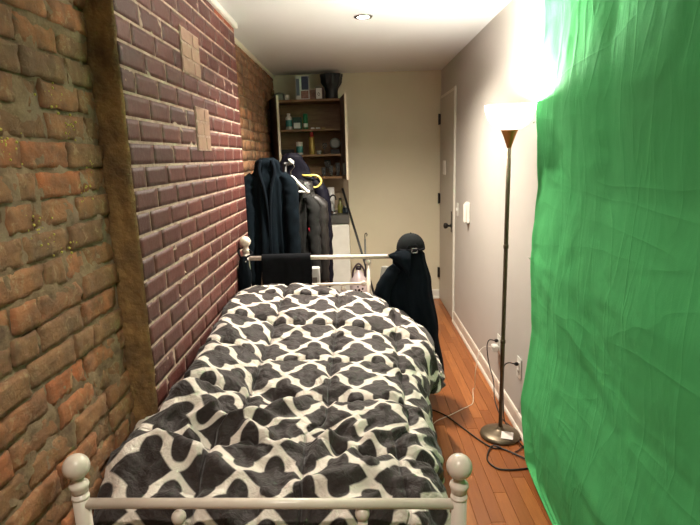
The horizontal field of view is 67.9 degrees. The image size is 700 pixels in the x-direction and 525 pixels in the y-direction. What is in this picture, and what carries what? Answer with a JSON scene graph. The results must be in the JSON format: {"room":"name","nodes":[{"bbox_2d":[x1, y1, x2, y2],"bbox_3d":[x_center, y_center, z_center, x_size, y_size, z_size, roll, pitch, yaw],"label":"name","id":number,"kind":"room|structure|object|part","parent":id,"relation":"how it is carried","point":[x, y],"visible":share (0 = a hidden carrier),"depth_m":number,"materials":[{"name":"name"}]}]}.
{"room":"bedroom","nodes":[
{"label":"bedroom","id":0,"kind":"room"},
{"bbox_2d":[0,0,135,524],"bbox_3d":[-0.817,0.334,0.251,0.122,2.294,2.942,-2,12,1],"label":"wall","id":1,"kind":"structure","parent":0,"point":[65,392],"depth_m":1.33,"materials":[{"name":"brick"}]},
{"bbox_2d":[113,0,248,410],"bbox_3d":[-0.756,-0.128,2.498,0.200,2.294,1.648,-2,12,1],"label":"wall","id":2,"kind":"structure","parent":0,"point":[177,58],"depth_m":2.09,"materials":[{"name":"red brick"}]},
{"bbox_2d":[81,0,158,423],"bbox_3d":[-0.716,0.038,1.682,0.099,2.294,0.029,-3,12,-8],"label":"wooden beam","id":3,"kind":"structure","parent":2,"relation":"attached to","point":[102,52],"depth_m":1.63,"materials":[{"name":"brown wood"}]},
{"bbox_2d":[207,0,237,28],"bbox_3d":[-0.693,-1.238,2.276,0.032,0.034,1.678,-2,12,1],"label":"trim","id":4,"kind":"structure","parent":2,"relation":"attached to","point":[214,3],"depth_m":2.77,"materials":[{"name":"white paint"}]},
{"bbox_2d":[235,44,273,175],"bbox_3d":[-0.779,-0.497,4.308,0.118,2.294,2.045,-2,12,1],"label":"wall","id":5,"kind":"structure","parent":0,"point":[255,86],"depth_m":4.03,"materials":[{"name":"brick"}]},
{"bbox_2d":[234,37,273,78],"bbox_3d":[-0.761,-1.607,4.091,0.022,0.034,2.025,-2,12,1],"label":"trim","id":6,"kind":"structure","parent":5,"relation":"attached to","point":[240,45],"depth_m":4.02,"materials":[{"name":"paint"}]},
{"bbox_2d":[273,70,440,290],"bbox_3d":[0.097,-0.734,5.336,1.812,2.294,0.080,-2,12,1],"label":"wall","id":7,"kind":"structure","parent":0,"point":[393,129],"depth_m":5.23,"materials":[{"name":"paint"}]},
{"bbox_2d":[269,93,348,179],"bbox_3d":[-0.380,-1.149,4.862,0.726,0.735,0.687,-2,12,1],"label":"upper cabinet","id":8,"kind":"object","parent":7,"relation":"attached to","point":[330,113],"visible":0.77,"depth_m":5.13,"materials":[{"name":"brown wood"}]},
{"bbox_3d":[-0.674,-1.112,4.725,0.020,0.735,0.384,-5,12,-17],"label":"door","id":9,"kind":"part","parent":8,"relation":"part of","materials":[{"name":"brown wood"}]},
{"bbox_2d":[273,93,284,99],"bbox_3d":[-0.672,-1.565,4.912,0.124,0.076,0.090,-2,12,1],"label":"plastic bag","id":10,"kind":"object","parent":8,"relation":"on","point":[281,96],"visible":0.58,"depth_m":4.88,"materials":[{"name":"plastic"}]},
{"bbox_2d":[281,149,293,154],"bbox_3d":[-0.603,-1.062,5.015,0.120,0.055,0.080,-2,12,1],"label":"box","id":11,"kind":"object","parent":8,"relation":"on","point":[284,151],"visible":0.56,"depth_m":4.97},
{"bbox_2d":[285,113,292,129],"bbox_3d":[-0.582,-1.339,4.948,0.063,0.153,0.063,-2,12,1],"label":"bottle","id":12,"kind":"object","parent":8,"relation":"on","point":[288,120],"visible":0.94,"depth_m":4.92,"materials":[{"name":"white plastic"}]},
{"bbox_2d":[293,117,301,129],"bbox_3d":[-0.501,-1.324,4.959,0.085,0.115,0.052,-2,12,1],"label":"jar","id":13,"kind":"object","parent":8,"relation":"on","point":[297,121],"visible":0.87,"depth_m":4.93,"materials":[{"name":"green plastic"}]},
{"bbox_2d":[296,142,302,154],"bbox_3d":[-0.484,-1.096,4.997,0.064,0.121,0.064,-2,12,1],"label":"can","id":14,"kind":"object","parent":8,"relation":"on","point":[299,145],"visible":0.89,"depth_m":4.97,"materials":[{"name":"white plastic"}]},
{"bbox_2d":[295,76,309,99],"bbox_3d":[-0.445,-1.639,4.894,0.125,0.215,0.072,-2,12,1],"label":"box","id":15,"kind":"object","parent":8,"relation":"on","point":[302,82],"visible":0.79,"depth_m":4.86,"materials":[{"name":"white cardboard"}]},
{"bbox_3d":[-0.422,-1.674,4.851,0.065,0.120,0.002,-2,12,1],"label":"navy panel","id":16,"kind":"part","parent":15,"relation":"part of","materials":[{"name":"blue cardboard"}]},
{"bbox_2d":[301,91,308,98],"bbox_3d":[-0.424,-1.573,4.871,0.070,0.070,0.002,-2,12,1],"label":"print","id":17,"kind":"object","parent":15,"relation":"attached to","point":[304,94],"depth_m":4.87},
{"bbox_2d":[303,114,307,128],"bbox_3d":[-0.423,-1.340,4.946,0.045,0.147,0.045,-2,12,1],"label":"can","id":18,"kind":"object","parent":8,"relation":"on","point":[305,116],"visible":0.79,"depth_m":4.93,"materials":[{"name":"green metal"}]},
{"bbox_2d":[280,128,339,132],"bbox_3d":[-0.407,-1.275,5.037,0.635,0.018,0.272,-2,12,1],"label":"shelf","id":19,"kind":"object","parent":8,"relation":"attached to","point":[282,130],"depth_m":4.94,"materials":[{"name":"brown wood"}]},
{"bbox_2d":[281,154,340,156],"bbox_3d":[-0.400,-1.045,5.084,0.635,0.018,0.272,-2,12,1],"label":"shelf","id":20,"kind":"object","parent":8,"relation":"attached to","point":[304,155],"depth_m":4.95,"materials":[{"name":"brown wood"}]},
{"bbox_2d":[309,132,314,154],"bbox_3d":[-0.366,-1.144,4.986,0.058,0.213,0.058,-2,12,1],"label":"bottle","id":21,"kind":"object","parent":8,"relation":"on","point":[311,138],"visible":0.9,"depth_m":4.97,"materials":[{"name":"gold metal"}]},
{"bbox_2d":[309,89,314,98],"bbox_3d":[-0.354,-1.588,4.935,0.060,0.095,0.060,-2,12,1],"label":"box","id":22,"kind":"object","parent":8,"relation":"on","point":[312,92],"visible":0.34,"depth_m":4.91,"materials":[{"name":"brown cardboard"}]},
{"bbox_2d":[315,87,324,98],"bbox_3d":[-0.281,-1.585,4.871,0.085,0.110,0.066,-2,12,1],"label":"box","id":23,"kind":"object","parent":8,"relation":"on","point":[319,91],"visible":0.95,"depth_m":4.84,"materials":[{"name":"cardboard"}]},
{"bbox_2d":[321,167,325,175],"bbox_3d":[-0.253,-0.877,5.029,0.048,0.085,0.048,-2,12,1],"label":"drinking glass","id":24,"kind":"object","parent":8,"relation":"in","point":[323,169],"visible":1,"depth_m":5.01,"materials":[{"name":"glass"}]},
{"bbox_2d":[324,160,330,175],"bbox_3d":[-0.220,-0.933,5.119,0.070,0.155,0.070,-2,12,1],"label":"wine glass","id":25,"kind":"object","parent":8,"relation":"in","point":[327,163],"visible":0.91,"depth_m":5.09,"materials":[{"name":"glass"}]},
{"bbox_2d":[329,165,332,175],"bbox_3d":[-0.183,-0.887,5.026,0.042,0.100,0.042,-2,12,1],"label":"drinking glass","id":26,"kind":"object","parent":8,"relation":"in","point":[330,166],"visible":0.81,"depth_m":5.01,"materials":[{"name":"glass"}]},
{"bbox_2d":[320,72,342,98],"bbox_3d":[-0.173,-1.655,4.901,0.219,0.228,0.223,-2,12,1],"label":"vase","id":27,"kind":"object","parent":8,"relation":"on","point":[331,82],"visible":0.9,"depth_m":4.83,"materials":[{"name":"black ceramic"}]},
{"bbox_2d":[331,149,339,153],"bbox_3d":[-0.143,-1.074,5.038,0.085,0.042,0.100,-2,12,1],"label":"box","id":28,"kind":"object","parent":8,"relation":"on","point":[333,151],"visible":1,"depth_m":4.99,"materials":[{"name":"black cardboard"}]},
{"bbox_2d":[330,138,339,148],"bbox_3d":[-0.145,-1.156,5.036,0.104,0.102,0.021,-2,12,1],"label":"plate","id":29,"kind":"object","parent":28,"relation":"on","point":[334,142],"visible":1,"depth_m":5.04,"materials":[{"name":"grey ceramic"}]},
{"bbox_2d":[335,163,339,175],"bbox_3d":[-0.118,-0.901,5.023,0.044,0.125,0.044,-2,12,1],"label":"drinking glass","id":30,"kind":"object","parent":8,"relation":"in","point":[337,165],"visible":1,"depth_m":5.01,"materials":[{"name":"glass"}]},
{"bbox_3d":[-0.053,-1.127,4.708,0.020,0.735,0.384,-3,12,-6],"label":"door","id":31,"kind":"part","parent":8,"relation":"part of","materials":[{"name":"brown wood"}]},
{"bbox_3d":[-0.047,-0.831,4.619,0.028,0.098,0.023,-3,12,-6],"label":"handle","id":32,"kind":"part","parent":8,"relation":"part of","materials":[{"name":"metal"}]},
{"bbox_2d":[322,178,348,209],"bbox_3d":[-0.364,-0.695,5.301,0.705,0.327,0.009,-2,12,1],"label":"backsplash","id":33,"kind":"structure","parent":7,"relation":"attached to","point":[337,183],"depth_m":5.28,"materials":[{"name":"brown wood"}]},
{"bbox_2d":[371,289,438,298],"bbox_3d":[0.488,0.343,5.500,0.910,0.096,0.022,-2,12,1],"label":"baseboard","id":34,"kind":"structure","parent":7,"relation":"attached to","point":[435,292],"depth_m":5.49,"materials":[{"name":"white paint"}]},
{"bbox_2d":[216,0,510,74],"bbox_3d":[0.031,-1.208,1.812,1.852,0.050,6.835,-2,12,1],"label":"ceiling","id":35,"kind":"structure","parent":0,"point":[288,37],"depth_m":3.38,"materials":[{"name":"paint"}]},
{"bbox_2d":[354,14,372,19],"bbox_3d":[0.077,-1.427,3.025,0.112,0.008,0.112,-2,12,1],"label":"recessed light","id":36,"kind":"object","parent":35,"relation":"in","point":[359,16],"visible":1,"depth_m":3.01,"materials":[{"name":"white glass"}]},
{"bbox_2d":[429,298,551,524],"bbox_3d":[0.101,1.053,2.451,1.852,0.050,8.752,-2,12,1],"label":"floor","id":37,"kind":"structure","parent":0,"point":[495,496],"depth_m":2.70,"materials":[{"name":"brown wood"}]},
{"bbox_2d":[62,236,472,524],"bbox_3d":[-0.161,0.536,2.255,1.096,1.055,1.901,-2,12,1],"label":"bed","id":38,"kind":"object","parent":37,"relation":"on","point":[75,467],"visible":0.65,"depth_m":1.32,"materials":[{"name":"metal"}]},
{"bbox_3d":[-0.682,0.914,1.398,0.054,0.690,0.054,-2,12,1],"label":"post","id":39,"kind":"part","parent":38,"relation":"part of","materials":[{"name":"metal"}]},
{"bbox_3d":[-0.442,0.657,1.343,0.037,0.038,0.037,-2,12,1],"label":"knob","id":40,"kind":"part","parent":38,"relation":"part of","materials":[{"name":"metal"}]},
{"bbox_2d":[238,247,252,291],"bbox_3d":[-0.607,0.081,3.063,0.092,0.330,0.131,-2,12,1],"label":"drawstring bag","id":41,"kind":"object","parent":38,"relation":"hanging from","point":[244,272],"visible":0.73,"depth_m":3.00,"materials":[{"name":"black fabric"}]},
{"bbox_3d":[-0.206,0.618,1.333,0.939,0.049,0.027,-2,12,1],"label":"rail","id":42,"kind":"part","parent":38,"relation":"part of","materials":[{"name":"metal"}]},
{"bbox_2d":[261,253,312,285],"bbox_3d":[-0.374,0.057,3.095,0.296,0.223,0.070,-2,12,1],"label":"trousers","id":43,"kind":"object","parent":38,"relation":"hanging from","point":[286,269],"visible":0.91,"depth_m":3.07,"materials":[{"name":"black fabric"}]},
{"bbox_3d":[-0.130,-0.031,3.078,0.938,0.039,0.027,-2,12,1],"label":"rail","id":44,"kind":"part","parent":38,"relation":"part of","materials":[{"name":"metal"}]},
{"bbox_3d":[-0.126,0.130,3.111,0.474,0.034,0.034,-2,12,1],"label":"rail","id":45,"kind":"part","parent":38,"relation":"part of","materials":[{"name":"metal"}]},
{"bbox_3d":[0.032,0.645,1.336,0.037,0.038,0.037,-2,12,1],"label":"knob","id":46,"kind":"part","parent":38,"relation":"part of","materials":[{"name":"metal"}]},
{"bbox_2d":[374,232,443,370],"bbox_3d":[0.358,0.290,3.138,0.424,0.955,0.258,-2,12,1],"label":"coat","id":47,"kind":"object","parent":38,"relation":"hanging from","point":[405,285],"depth_m":3.02,"materials":[{"name":"black fabric"}]},
{"bbox_3d":[0.355,-0.120,3.062,0.168,0.123,0.242,-2,12,1],"label":"cap","id":48,"kind":"part","parent":47,"relation":"part of","materials":[{"name":"black fabric"}]},
{"bbox_3d":[0.286,0.899,1.386,0.054,0.668,0.054,-2,12,1],"label":"post","id":49,"kind":"part","parent":38,"relation":"part of","materials":[{"name":"metal"}]},
{"bbox_3d":[-0.182,0.679,2.300,0.900,0.130,1.710,-2,12,1],"label":"mattress","id":50,"kind":"object","parent":38,"relation":"on","visible":0},
{"bbox_2d":[93,283,450,524],"bbox_3d":[-0.128,0.709,2.272,1.210,0.908,1.832,-2,12,1],"label":"duvet","id":51,"kind":"object","parent":50,"relation":"on","point":[296,390],"visible":0.99,"depth_m":1.77,"materials":[{"name":"fabric"}]},
{"bbox_2d":[282,162,330,287],"bbox_3d":[-0.406,-0.019,3.920,0.480,1.455,0.700,-2,12,1],"label":"clothes rack","id":52,"kind":"object","parent":37,"relation":"on","point":[285,164],"visible":0.06,"depth_m":3.47,"materials":[{"name":"white metal"}]},
{"bbox_2d":[244,158,300,285],"bbox_3d":[-0.540,-0.206,3.536,0.410,0.991,0.210,-3,12,-5],"label":"coat","id":53,"kind":"object","parent":52,"relation":"hanging from","point":[271,194],"visible":0.7,"depth_m":3.44,"materials":[{"name":"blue fabric"}]},
{"bbox_3d":[-0.432,-0.719,3.777,0.024,0.025,0.700,-2,12,1],"label":"rail","id":54,"kind":"part","parent":52,"relation":"part of","materials":[{"name":"silver metal"}]},
{"bbox_2d":[289,163,309,193],"bbox_3d":[-0.407,-0.571,3.546,0.260,0.213,0.030,-2,12,1],"label":"clothes hanger","id":55,"kind":"object","parent":52,"relation":"hanging from","point":[306,191],"visible":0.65,"depth_m":3.55,"materials":[{"name":"white plastic"}]},
{"bbox_3d":[-0.403,-0.534,3.554,0.260,0.125,0.030,1,12,0],"label":"frame","id":56,"kind":"part","parent":55,"relation":"part of","materials":[{"name":"white plastic"}]},
{"bbox_2d":[297,180,321,279],"bbox_3d":[-0.373,-0.228,3.685,0.346,0.706,0.160,0,12,6],"label":"jacket","id":57,"kind":"object","parent":55,"relation":"hanging from","point":[309,209],"visible":0.41,"depth_m":3.63,"materials":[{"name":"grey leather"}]},
{"bbox_2d":[279,153,333,286],"bbox_3d":[-0.419,-0.316,3.958,0.578,1.012,0.159,-2,12,1],"label":"coat","id":58,"kind":"object","parent":52,"relation":"hanging from","point":[300,167],"visible":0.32,"depth_m":3.87,"materials":[{"name":"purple fabric"}]},
{"bbox_2d":[302,174,321,187],"bbox_3d":[-0.289,-0.636,3.867,0.164,0.171,0.043,-2,12,1],"label":"clothes hanger","id":59,"kind":"object","parent":52,"relation":"hanging from","point":[309,175],"visible":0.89,"depth_m":3.85,"materials":[{"name":"yellow plastic"}]},
{"bbox_2d":[303,181,329,282],"bbox_3d":[-0.312,-0.221,3.817,0.328,0.746,0.150,-2,12,-2],"label":"jacket","id":60,"kind":"object","parent":52,"relation":"hanging from","point":[324,215],"visible":0.23,"depth_m":3.77,"materials":[{"name":"black fabric"}]},
{"bbox_2d":[312,266,319,282],"bbox_3d":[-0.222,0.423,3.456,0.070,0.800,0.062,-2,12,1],"label":"paper bag","id":61,"kind":"object","parent":37,"relation":"on","point":[315,269],"visible":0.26,"depth_m":3.36,"materials":[{"name":"white paper"}]},
{"bbox_2d":[331,223,350,291],"bbox_3d":[-0.342,0.030,5.174,0.698,0.888,0.548,-2,12,1],"label":"base cabinet","id":62,"kind":"object","parent":37,"relation":"on","point":[341,232],"visible":0.03,"depth_m":4.89,"materials":[{"name":"white wood"}]},
{"bbox_2d":[331,210,349,223],"bbox_3d":[-0.358,-0.443,5.080,0.710,0.076,0.543,-2,12,1],"label":"countertop","id":63,"kind":"structure","parent":62,"relation":"on","point":[339,218],"depth_m":4.81,"materials":[{"name":"grey stone"}]},
{"bbox_2d":[327,187,334,210],"bbox_3d":[-0.184,-0.616,5.102,0.068,0.241,0.068,-2,12,1],"label":"paper roll","id":64,"kind":"object","parent":63,"relation":"on","point":[331,189],"visible":0.61,"depth_m":5.07,"materials":[{"name":"white paper"}]},
{"bbox_2d":[337,198,342,212],"bbox_3d":[-0.094,-0.550,5.013,0.054,0.143,0.054,-2,12,1],"label":"bottle","id":65,"kind":"object","parent":63,"relation":"on","point":[340,205],"visible":0.95,"depth_m":5.00,"materials":[{"name":"green plastic"}]},
{"bbox_2d":[342,206,347,212],"bbox_3d":[-0.043,-0.506,4.980,0.058,0.067,0.058,-2,12,1],"label":"jar","id":66,"kind":"object","parent":63,"relation":"on","point":[344,209],"visible":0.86,"depth_m":4.96,"materials":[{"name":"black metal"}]},
{"bbox_2d":[341,188,374,294],"bbox_3d":[0.103,-0.052,4.692,0.160,1.213,0.611,-13,16,-43],"label":"broom","id":67,"kind":"object","parent":37,"relation":"on","point":[343,191],"visible":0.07,"depth_m":4.75,"materials":[{"name":"black plastic"}]},
{"bbox_2d":[350,263,366,291],"bbox_3d":[0.082,0.286,4.600,0.168,0.593,0.168,-2,12,1],"label":"bag","id":68,"kind":"object","parent":37,"relation":"on","point":[358,276],"visible":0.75,"depth_m":4.52,"materials":[{"name":"fabric"}]},
{"bbox_3d":[0.075,0.071,4.528,0.126,0.144,0.030,-2,12,1],"label":"jug handle","id":69,"kind":"part","parent":68,"relation":"part of","materials":[{"name":"plastic"}]},
{"bbox_2d":[364,233,366,272],"bbox_3d":[0.154,0.129,4.782,0.032,0.815,0.015,-2,12,1],"label":"stick","id":70,"kind":"object","parent":37,"relation":"on","point":[365,233],"visible":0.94,"depth_m":4.72,"materials":[{"name":"metal"}]},
{"bbox_2d":[380,266,388,276],"bbox_3d":[0.250,0.400,3.601,0.136,0.760,0.105,-2,12,1],"label":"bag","id":71,"kind":"object","parent":37,"relation":"on","point":[383,268],"visible":0.08,"depth_m":3.51,"materials":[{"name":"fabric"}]},
{"bbox_2d":[433,344,498,423],"bbox_3d":[0.656,0.702,3.138,0.591,0.330,0.159,-10,14,-35],"label":"charger","id":72,"kind":"object","parent":37,"relation":"on","point":[494,347],"visible":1,"depth_m":3.21,"materials":[{"name":"white plastic"}]},
{"bbox_2d":[432,409,524,458],"bbox_3d":[0.646,0.922,2.855,0.078,0.011,0.822,-10,14,-36],"label":"power cable","id":73,"kind":"object","parent":37,"relation":"on","point":[432,409],"visible":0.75,"depth_m":2.77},
{"bbox_2d":[487,339,523,447],"bbox_3d":[0.884,0.718,2.934,0.066,0.366,0.679,-2,12,1],"label":"extension cord","id":74,"kind":"object","parent":37,"relation":"on","point":[495,340],"visible":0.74,"depth_m":3.20,"materials":[{"name":"black plastic"}]},
{"bbox_2d":[486,445,527,470],"bbox_3d":[0.763,0.976,2.560,0.161,0.016,0.251,-10,14,-36],"label":"power cable","id":75,"kind":"object","parent":37,"relation":"on","point":[491,446],"visible":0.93,"depth_m":2.51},
{"bbox_2d":[480,103,536,445],"bbox_3d":[0.769,0.106,2.572,0.228,1.717,0.344,2,12,19],"label":"floor lamp","id":76,"kind":"object","parent":37,"relation":"on","point":[508,118],"visible":1,"depth_m":2.48,"materials":[{"name":"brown metal"}]},
{"bbox_3d":[0.727,-0.660,2.363,0.229,0.113,0.229,-3,16,1],"label":"lamp shade","id":77,"kind":"part","parent":76,"relation":"part of","materials":[{"name":"white"}]},
{"bbox_2d":[503,362,523,451],"bbox_3d":[0.875,0.746,2.752,0.077,0.380,0.319,-1,12,4],"label":"lamp cord","id":78,"kind":"object","parent":37,"relation":"on","point":[515,363],"visible":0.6,"depth_m":2.82,"materials":[{"name":"black plastic"}]},
{"bbox_2d":[441,0,544,414],"bbox_3d":[0.931,-0.083,2.033,0.080,2.294,6.635,-2,12,1],"label":"wall","id":79,"kind":"structure","parent":0,"point":[500,65],"depth_m":3.20,"materials":[{"name":"paint"}]},
{"bbox_2d":[437,86,456,318],"bbox_3d":[0.881,-0.548,4.922,0.082,2.050,0.789,-2,12,1],"label":"door","id":80,"kind":"structure","parent":79,"relation":"in","point":[446,118],"depth_m":4.84,"materials":[{"name":"paint"}]},
{"bbox_2d":[443,160,445,174],"bbox_3d":[0.898,-0.906,4.961,0.012,0.135,0.130,-2,12,1],"label":"plate","id":81,"kind":"object","parent":80,"relation":"attached to","point":[444,161],"visible":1,"depth_m":4.92,"materials":[{"name":"white plastic"}]},
{"bbox_3d":[0.877,-0.331,4.686,0.070,0.054,0.054,-2,12,1],"label":"knob","id":82,"kind":"part","parent":80,"relation":"part of","materials":[{"name":"metal"}]},
{"bbox_2d":[456,203,458,215],"bbox_3d":[0.909,-0.453,4.426,0.016,0.115,0.070,-2,12,1],"label":"light switch","id":83,"kind":"object","parent":79,"relation":"attached to","point":[457,204],"visible":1,"depth_m":4.41,"materials":[{"name":"white plastic"}]},
{"bbox_2d":[463,201,469,223],"bbox_3d":[0.889,-0.384,3.996,0.046,0.160,0.100,-2,12,1],"label":"intercom","id":84,"kind":"object","parent":79,"relation":"attached to","point":[466,206],"visible":1,"depth_m":3.96,"materials":[{"name":"white plastic"}]},
{"bbox_2d":[452,311,523,443],"bbox_3d":[0.908,1.073,1.867,0.022,0.096,5.845,-2,12,1],"label":"baseboard","id":85,"kind":"structure","parent":79,"relation":"attached to","point":[511,411],"depth_m":3.46,"materials":[{"name":"paint"}]},
{"bbox_2d":[497,333,500,353],"bbox_3d":[0.920,0.504,3.218,0.010,0.120,0.074,-2,12,1],"label":"wall outlet","id":86,"kind":"object","parent":79,"relation":"attached to","point":[498,335],"visible":0.82,"depth_m":3.20,"materials":[{"name":"white plastic"}]},
{"bbox_2d":[516,355,521,379],"bbox_3d":[0.916,0.571,2.818,0.010,0.120,0.074,-2,12,1],"label":"wall outlet","id":87,"kind":"object","parent":79,"relation":"attached to","point":[519,360],"visible":0.97,"depth_m":2.80,"materials":[{"name":"white plastic"}]},
{"bbox_3d":[0.809,-0.926,0.589,0.071,0.029,3.360,-2,12,1],"label":"rail","id":88,"kind":"object","parent":79,"relation":"attached to","visible":0},
{"bbox_2d":[521,0,699,524],"bbox_3d":[0.819,0.194,0.801,0.076,2.249,3.307,-2,12,1],"label":"cloth","id":89,"kind":"object","parent":88,"relation":"hanging from","point":[610,396],"visible":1,"depth_m":1.62,"materials":[{"name":"green fabric"}]}
]}

